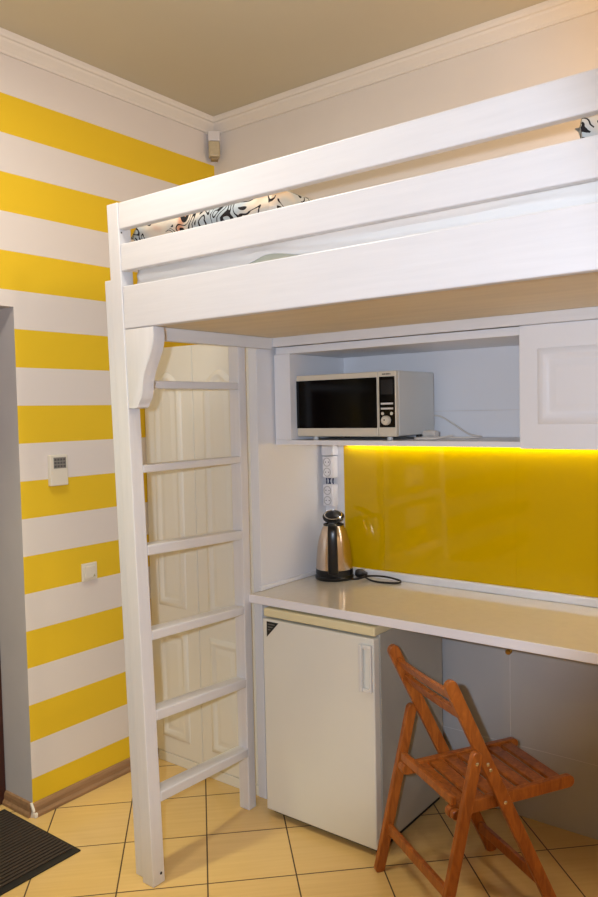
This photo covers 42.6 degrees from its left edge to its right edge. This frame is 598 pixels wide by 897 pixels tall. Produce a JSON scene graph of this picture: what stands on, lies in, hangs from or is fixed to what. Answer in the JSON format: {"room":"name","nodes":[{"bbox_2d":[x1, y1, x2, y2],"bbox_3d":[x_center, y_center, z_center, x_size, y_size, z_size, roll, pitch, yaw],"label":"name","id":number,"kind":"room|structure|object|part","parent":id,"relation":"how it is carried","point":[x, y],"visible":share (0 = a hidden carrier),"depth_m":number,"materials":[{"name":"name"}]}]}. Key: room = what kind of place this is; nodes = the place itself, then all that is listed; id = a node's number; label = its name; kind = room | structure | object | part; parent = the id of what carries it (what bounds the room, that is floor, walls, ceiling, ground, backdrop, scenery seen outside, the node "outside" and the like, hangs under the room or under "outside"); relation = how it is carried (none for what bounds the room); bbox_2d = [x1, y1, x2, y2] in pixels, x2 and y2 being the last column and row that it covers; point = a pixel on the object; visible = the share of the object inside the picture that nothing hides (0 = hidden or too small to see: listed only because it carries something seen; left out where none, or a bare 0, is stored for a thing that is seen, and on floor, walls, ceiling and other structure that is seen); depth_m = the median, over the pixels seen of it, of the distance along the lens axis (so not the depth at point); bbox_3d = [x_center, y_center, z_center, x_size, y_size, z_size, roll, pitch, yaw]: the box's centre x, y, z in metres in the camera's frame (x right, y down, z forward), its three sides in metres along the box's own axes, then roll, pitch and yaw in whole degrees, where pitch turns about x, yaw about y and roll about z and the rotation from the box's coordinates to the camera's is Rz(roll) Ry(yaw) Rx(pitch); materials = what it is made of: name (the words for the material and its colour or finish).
{"room":"studio apartment","nodes":[
{"label":"studio apartment","id":0,"kind":"room"},
{"bbox_2d":[0,53,213,802],"bbox_3d":[-1.840,0.001,2.314,0.240,3.110,4.400,1,3,38],"label":"wall","id":1,"kind":"structure","parent":0,"point":[70,150],"depth_m":3.21,"materials":[{"name":"yellow paint"}]},
{"bbox_2d":[0,660,5,804],"bbox_3d":[-1.538,0.490,2.870,0.048,2.062,0.854,1,3,38],"label":"door","id":2,"kind":"structure","parent":1,"relation":"in","point":[2,759],"depth_m":3.22,"materials":[{"name":"brown wood"}]},
{"bbox_2d":[2,790,31,818],"bbox_3d":[-1.168,1.474,3.176,0.190,0.056,0.022,1,3,38],"label":"baseboard","id":3,"kind":"structure","parent":1,"relation":"attached to","point":[12,801],"depth_m":3.17,"materials":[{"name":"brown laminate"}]},
{"bbox_2d":[30,803,37,818],"bbox_3d":[-1.079,1.474,3.118,0.028,0.058,0.018,1,3,38],"label":"trim","id":4,"kind":"structure","parent":1,"relation":"attached to","point":[33,814],"depth_m":3.11,"materials":[{"name":"beige plastic"}]},
{"bbox_2d":[47,454,67,485],"bbox_3d":[-1.003,0.090,3.189,0.024,0.128,0.085,1,3,38],"label":"thermostat","id":5,"kind":"object","parent":1,"relation":"attached to","point":[57,464],"visible":1,"depth_m":3.18,"materials":[{"name":"beige plastic"}]},
{"bbox_2d":[33,757,130,816],"bbox_3d":[-0.878,1.458,3.378,0.024,0.056,0.654,1,3,38],"label":"baseboard","id":6,"kind":"structure","parent":1,"relation":"attached to","point":[80,788],"depth_m":3.30,"materials":[{"name":"brown laminate"}]},
{"bbox_2d":[81,561,96,581],"bbox_3d":[-0.908,0.535,3.326,0.017,0.078,0.078,1,3,38],"label":"light switch","id":7,"kind":"object","parent":1,"relation":"attached to","point":[88,570],"visible":1,"depth_m":3.31,"materials":[{"name":"beige plastic"}]},
{"bbox_2d":[0,27,212,133],"bbox_3d":[-1.754,-1.516,2.150,0.058,0.068,4.398,1,3,38],"label":"trim","id":8,"kind":"structure","parent":1,"relation":"attached to","point":[13,45],"depth_m":3.30,"materials":[{"name":"beige wood"}]},
{"bbox_2d":[0,0,546,115],"bbox_3d":[-0.156,-1.569,0.994,4.600,0.080,4.520,1,3,38],"label":"ceiling","id":9,"kind":"structure","parent":0,"point":[211,57],"depth_m":3.00,"materials":[{"name":"paint"}]},
{"bbox_2d":[0,755,597,896],"bbox_3d":[-0.088,1.616,1.146,4.600,0.080,4.520,1,3,38],"label":"floor","id":10,"kind":"structure","parent":0,"point":[214,846],"depth_m":2.81,"materials":[{"name":"beige tile"}]},
{"bbox_2d":[0,809,80,895],"bbox_3d":[-1.253,1.520,2.725,0.513,0.010,0.762,1,3,38],"label":"doormat","id":11,"kind":"object","parent":10,"relation":"on","point":[27,850],"visible":1,"depth_m":2.86,"materials":[{"name":"black rubber"}]},
{"bbox_2d":[145,344,325,798],"bbox_3d":[-0.278,0.496,3.590,0.693,1.932,0.526,1,3,38],"label":"closet","id":12,"kind":"object","parent":10,"relation":"on","point":[287,509],"visible":0.59,"depth_m":3.37,"materials":[{"name":"beige paint"}]},
{"bbox_3d":[-0.593,0.193,3.488,0.184,1.070,0.010,1,3,38],"label":"raised panel","id":13,"kind":"part","parent":12,"relation":"part of","materials":[{"name":"beige paint"}]},
{"bbox_3d":[-0.572,0.483,3.511,0.316,1.882,0.022,1,3,38],"label":"door","id":14,"kind":"part","parent":12,"relation":"part of","materials":[{"name":"beige paint"}]},
{"bbox_3d":[-0.574,1.089,3.531,0.184,0.515,0.010,1,3,38],"label":"raised panel","id":15,"kind":"part","parent":12,"relation":"part of","materials":[{"name":"beige paint"}]},
{"bbox_3d":[-0.336,0.197,3.291,0.194,1.070,0.010,1,3,38],"label":"raised panel","id":16,"kind":"part","parent":12,"relation":"part of","materials":[{"name":"beige paint"}]},
{"bbox_3d":[-0.317,1.093,3.334,0.194,0.515,0.010,1,3,38],"label":"raised panel","id":17,"kind":"part","parent":12,"relation":"part of","materials":[{"name":"beige paint"}]},
{"bbox_3d":[-0.315,0.487,3.314,0.326,1.882,0.022,1,3,38],"label":"door","id":18,"kind":"part","parent":12,"relation":"part of","materials":[{"name":"beige paint"}]},
{"bbox_3d":[-0.017,0.500,3.396,0.044,1.932,0.516,1,3,38],"label":"panel","id":19,"kind":"part","parent":12,"relation":"part of","materials":[{"name":"white laminate"}]},
{"bbox_2d":[105,68,597,887],"bbox_3d":[0.570,0.325,2.486,2.211,2.343,1.186,1,3,38],"label":"bed","id":20,"kind":"object","parent":10,"relation":"on","point":[539,267],"visible":1,"depth_m":2.28,"materials":[{"name":"white paint"}]},
{"bbox_3d":[-0.562,0.342,2.642,0.132,2.343,0.054,1,3,38],"label":"post","id":21,"kind":"part","parent":20,"relation":"part of","materials":[{"name":"white paint"}]},
{"bbox_2d":[250,254,296,263],"bbox_3d":[0.579,-0.539,2.436,1.965,0.163,1.086,1,3,38],"label":"mattress","id":22,"kind":"object","parent":20,"relation":"on","point":[268,257],"visible":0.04,"depth_m":2.26,"materials":[{"name":"white fabric"}]},
{"bbox_2d":[137,181,597,283],"bbox_3d":[0.576,-0.593,2.431,1.989,0.076,1.113,1,3,38],"label":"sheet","id":23,"kind":"object","parent":22,"relation":"on","point":[585,193],"visible":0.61,"depth_m":1.98,"materials":[{"name":"white fabric"}]},
{"bbox_2d":[131,191,312,240],"bbox_3d":[-0.139,-0.747,2.727,0.643,0.220,0.672,1,3,38],"label":"pillow","id":24,"kind":"object","parent":23,"relation":"on","point":[286,198],"visible":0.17,"depth_m":2.42,"materials":[{"name":"fabric"}]},
{"bbox_2d":[575,114,597,137],"bbox_3d":[1.027,-0.744,1.804,0.526,0.250,0.634,1,4,40],"label":"pillow","id":25,"kind":"object","parent":23,"relation":"on","point":[588,127],"visible":0.27,"depth_m":1.72,"materials":[{"name":"fabric"}]},
{"bbox_3d":[0.214,-0.769,1.959,2.048,0.089,0.028,1,3,38],"label":"guard rail","id":26,"kind":"part","parent":20,"relation":"part of","materials":[{"name":"white paint"}]},
{"bbox_3d":[0.219,-0.629,1.965,2.043,0.091,0.028,1,3,38],"label":"guard rail","id":27,"kind":"part","parent":20,"relation":"part of","materials":[{"name":"white paint"}]},
{"bbox_3d":[0.226,-0.462,1.972,2.037,0.144,0.032,1,3,38],"label":"rail","id":28,"kind":"part","parent":20,"relation":"part of","materials":[{"name":"white paint"}]},
{"bbox_3d":[0.587,-0.447,2.445,2.042,0.018,1.151,1,3,38],"label":"board","id":29,"kind":"part","parent":20,"relation":"part of","materials":[{"name":"white wood"}]},
{"bbox_2d":[263,606,442,850],"bbox_3d":[0.224,1.050,3.118,0.522,0.849,0.550,1,3,38],"label":"mini fridge","id":30,"kind":"object","parent":10,"relation":"on","point":[336,699],"visible":0.79,"depth_m":2.90,"materials":[{"name":"white metal"}]},
{"bbox_3d":[0.081,1.068,2.933,0.520,0.778,0.040,1,3,38],"label":"door","id":31,"kind":"part","parent":30,"relation":"part of","materials":[{"name":"metal"}]},
{"bbox_3d":[0.223,0.642,3.108,0.521,0.034,0.526,1,3,38],"label":"lid","id":32,"kind":"part","parent":30,"relation":"part of","materials":[{"name":"beige plastic"}]},
{"bbox_3d":[0.243,1.458,3.152,0.500,0.018,0.475,1,3,38],"label":"kick plate","id":33,"kind":"part","parent":30,"relation":"part of","materials":[{"name":"black"}]},
{"bbox_3d":[0.238,0.793,2.756,0.051,0.173,0.020,1,3,38],"label":"handle","id":34,"kind":"part","parent":30,"relation":"part of","materials":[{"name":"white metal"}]},
{"bbox_2d":[249,575,597,664],"bbox_3d":[0.771,0.608,2.724,2.025,0.035,0.568,1,3,38],"label":"countertop","id":35,"kind":"structure","parent":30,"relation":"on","point":[549,628],"depth_m":2.78,"materials":[{"name":"white"}]},
{"bbox_2d":[315,569,401,583],"bbox_3d":[0.243,0.552,3.315,0.387,0.042,0.170,1,3,38],"label":"stand","id":36,"kind":"object","parent":35,"relation":"on","point":[360,573],"visible":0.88,"depth_m":3.31,"materials":[{"name":"black plastic"}]},
{"bbox_2d":[316,509,352,576],"bbox_3d":[0.146,0.412,3.364,0.164,0.282,0.190,1,3,38],"label":"kettle","id":37,"kind":"object","parent":36,"relation":"on","point":[334,556],"visible":1,"depth_m":3.32,"materials":[{"name":"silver metal"}]},
{"bbox_3d":[0.150,0.298,3.360,0.092,0.051,0.088,1,3,38],"label":"lid","id":38,"kind":"part","parent":37,"relation":"part of","materials":[{"name":"black plastic"}]},
{"bbox_3d":[0.146,0.432,3.292,0.046,0.225,0.070,-1,3,6],"label":"handle","id":39,"kind":"part","parent":37,"relation":"part of","materials":[{"name":"black plastic"}]},
{"bbox_3d":[0.157,0.562,3.381,0.170,0.019,0.170,1,3,38],"label":"plate","id":40,"kind":"part","parent":36,"relation":"part of","materials":[{"name":"black plastic"}]},
{"bbox_3d":[0.330,0.559,3.300,0.235,0.026,0.067,0,3,26],"label":"cord","id":41,"kind":"part","parent":36,"relation":"part of","materials":[{"name":"black plastic"}]},
{"bbox_2d":[259,567,597,607],"bbox_3d":[0.789,0.572,2.747,2.025,0.032,0.507,1,3,38],"label":"upstand","id":42,"kind":"object","parent":35,"relation":"on","point":[435,581],"visible":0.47,"depth_m":3.08,"materials":[{"name":"white laminate"}]},
{"bbox_2d":[374,644,573,896],"bbox_3d":[0.591,1.089,2.580,0.553,0.808,0.448,-2,3,-19],"label":"folding chair","id":43,"kind":"object","parent":10,"relation":"on","point":[466,802],"visible":1,"depth_m":2.51,"materials":[{"name":"orange wood"}]},
{"bbox_3d":[0.342,1.200,2.719,0.169,0.583,0.022,-2,3,-19],"label":"leg","id":44,"kind":"part","parent":43,"relation":"part of","materials":[{"name":"orange wood"}]},
{"bbox_3d":[0.518,1.082,2.750,0.419,0.808,0.023,-2,3,-17],"label":"post","id":45,"kind":"part","parent":43,"relation":"part of","materials":[{"name":"orange wood"}]},
{"bbox_3d":[0.577,1.097,2.739,0.474,0.057,0.022,-2,3,-19],"label":"seat rail","id":46,"kind":"part","parent":43,"relation":"part of","materials":[{"name":"orange wood"}]},
{"bbox_3d":[0.482,1.216,2.325,0.169,0.583,0.022,-2,3,-19],"label":"leg","id":47,"kind":"part","parent":43,"relation":"part of","materials":[{"name":"orange wood"}]},
{"bbox_3d":[0.641,1.096,2.403,0.419,0.808,0.023,-2,3,-22],"label":"post","id":48,"kind":"part","parent":43,"relation":"part of","materials":[{"name":"orange wood"}]},
{"bbox_3d":[0.679,1.109,2.450,0.474,0.057,0.022,-2,3,-19],"label":"seat rail","id":49,"kind":"part","parent":43,"relation":"part of","materials":[{"name":"orange wood"}]},
{"bbox_2d":[214,11,597,839],"bbox_3d":[1.231,-0.087,2.781,4.540,3.110,0.152,1,3,38],"label":"wall","id":50,"kind":"structure","parent":0,"point":[568,48],"depth_m":3.05,"materials":[{"name":"white paint"}]},
{"bbox_2d":[208,131,219,161],"bbox_3d":[-0.428,-1.519,3.858,0.060,0.142,0.064,-2,3,-7],"label":"detector","id":51,"kind":"object","parent":50,"relation":"attached to","point":[213,136],"visible":1,"depth_m":3.83,"materials":[{"name":"white plastic"}]},
{"bbox_2d":[325,445,344,526],"bbox_3d":[0.941,0.260,2.939,2.025,0.565,0.048,1,3,38],"label":"wall panel","id":52,"kind":"object","parent":50,"relation":"attached to","point":[339,480],"visible":0.11,"depth_m":3.48,"materials":[{"name":"white laminate"}]},
{"bbox_2d":[321,445,337,454],"bbox_3d":[0.140,0.000,3.481,0.064,0.060,0.042,1,3,38],"label":"junction box","id":53,"kind":"object","parent":52,"relation":"attached to","point":[326,449],"visible":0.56,"depth_m":3.46,"materials":[{"name":"white plastic"}]},
{"bbox_2d":[323,484,337,505],"bbox_3d":[0.143,0.212,3.487,0.056,0.100,0.048,1,3,38],"label":"power socket","id":54,"kind":"object","parent":52,"relation":"attached to","point":[330,491],"visible":1,"depth_m":3.47,"materials":[{"name":"white plastic"}]},
{"bbox_2d":[323,456,337,477],"bbox_3d":[0.140,0.083,3.481,0.056,0.099,0.048,1,3,38],"label":"power socket","id":55,"kind":"object","parent":52,"relation":"attached to","point":[330,466],"visible":1,"depth_m":3.46,"materials":[{"name":"white plastic"}]},
{"bbox_2d":[326,478,333,483],"bbox_3d":[0.140,0.148,3.479,0.042,0.032,0.015,1,3,38],"label":"wires","id":56,"kind":"object","parent":55,"relation":"attached to","point":[326,478],"visible":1,"depth_m":3.47,"materials":[{"name":"black plastic"}]},
{"bbox_2d":[274,327,519,447],"bbox_3d":[0.452,-0.222,3.051,1.081,0.405,0.418,1,3,38],"label":"upper cabinet","id":57,"kind":"object","parent":50,"relation":"attached to","point":[476,369],"visible":0.66,"depth_m":3.10,"materials":[{"name":"white laminate"}]},
{"bbox_3d":[0.057,-0.224,3.357,0.083,0.355,0.414,1,3,38],"label":"panel","id":58,"kind":"part","parent":57,"relation":"part of","materials":[{"name":"white laminate"}]},
{"bbox_2d":[296,370,481,439],"bbox_3d":[0.369,-0.173,3.100,0.710,0.266,0.357,1,3,38],"label":"microwave","id":59,"kind":"object","parent":57,"relation":"in","point":[389,404],"visible":0.98,"depth_m":3.02,"materials":[{"name":"white metal"}]},
{"bbox_3d":[0.145,-0.179,3.069,0.390,0.195,0.003,1,3,38],"label":"glass","id":60,"kind":"part","parent":59,"relation":"part of","materials":[{"name":"black glass"}]},
{"bbox_3d":[0.153,-0.174,3.079,0.394,0.251,0.022,1,3,38],"label":"door","id":61,"kind":"part","parent":59,"relation":"part of","materials":[{"name":"beige"}]},
{"bbox_3d":[0.330,-0.107,2.920,0.037,0.037,0.016,1,3,38],"label":"knob","id":62,"kind":"part","parent":59,"relation":"part of","materials":[{"name":"beige"}]},
{"bbox_3d":[0.342,-0.171,2.934,0.080,0.251,0.022,1,3,38],"label":"control panel","id":63,"kind":"part","parent":59,"relation":"part of","materials":[{"name":"beige"}]},
{"bbox_3d":[0.597,-0.087,3.023,0.250,0.093,0.275,0,3,19],"label":"power cord","id":64,"kind":"part","parent":59,"relation":"part of","materials":[{"name":"beige plastic"}]},
{"bbox_3d":[0.452,-0.410,3.038,1.069,0.029,0.418,1,3,38],"label":"panel","id":65,"kind":"part","parent":57,"relation":"part of","materials":[{"name":"white laminate"}]},
{"bbox_2d":[276,437,519,447],"bbox_3d":[0.457,-0.030,3.062,1.081,0.020,0.414,1,3,38],"label":"shelf","id":66,"kind":"object","parent":57,"relation":"attached to","point":[512,442],"depth_m":2.91,"materials":[{"name":"white laminate"}]},
{"bbox_3d":[0.605,-0.281,3.181,0.997,0.248,0.019,1,3,38],"label":"panel","id":67,"kind":"part","parent":57,"relation":"part of","materials":[{"name":"white laminate"}]},
{"bbox_3d":[0.606,-0.102,3.187,0.997,0.105,0.027,1,3,38],"label":"panel","id":68,"kind":"part","parent":57,"relation":"part of","materials":[{"name":"white laminate"}]},
{"bbox_2d":[213,0,597,133],"bbox_3d":[1.249,-1.600,2.577,4.298,0.068,0.058,1,3,38],"label":"trim","id":69,"kind":"structure","parent":50,"relation":"attached to","point":[548,13],"depth_m":3.17,"materials":[{"name":"beige wood"}]},
{"bbox_2d":[344,446,597,597],"bbox_3d":[0.967,0.262,2.882,1.914,0.564,0.008,1,3,38],"label":"backsplash","id":70,"kind":"structure","parent":50,"relation":"attached to","point":[503,516],"depth_m":3.07,"materials":[{"name":"yellow glass"}]},
{"bbox_3d":[0.290,0.252,3.403,0.205,0.564,0.008,1,3,38],"label":"glass panel","id":71,"kind":"part","parent":70,"relation":"part of","materials":[{"name":"yellow glass"}]},
{"bbox_3d":[0.608,0.257,3.159,0.597,0.564,0.008,1,3,38],"label":"glass panel","id":72,"kind":"part","parent":70,"relation":"part of","materials":[{"name":"yellow glass"}]},
{"bbox_3d":[1.081,0.264,2.795,0.597,0.564,0.008,1,3,38],"label":"glass panel","id":73,"kind":"part","parent":70,"relation":"part of","materials":[{"name":"yellow glass"}]},
{"bbox_2d":[505,649,511,654],"bbox_3d":[0.830,0.805,3.035,0.022,0.022,0.024,1,3,38],"label":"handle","id":74,"kind":"object","parent":50,"relation":"attached to","point":[508,651],"visible":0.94,"depth_m":3.03,"materials":[{"name":"brown"}]},
{"bbox_2d":[519,319,597,449],"bbox_3d":[1.238,-0.208,2.430,0.946,0.409,0.445,1,3,38],"label":"upper cabinet","id":75,"kind":"object","parent":50,"relation":"attached to","point":[558,362],"visible":1,"depth_m":2.46,"materials":[{"name":"white laminate"}]},
{"bbox_3d":[0.978,-0.200,2.356,0.502,0.249,0.010,1,3,38],"label":"raised panel","id":76,"kind":"part","parent":75,"relation":"part of","materials":[{"name":"white laminate"}]}
]}

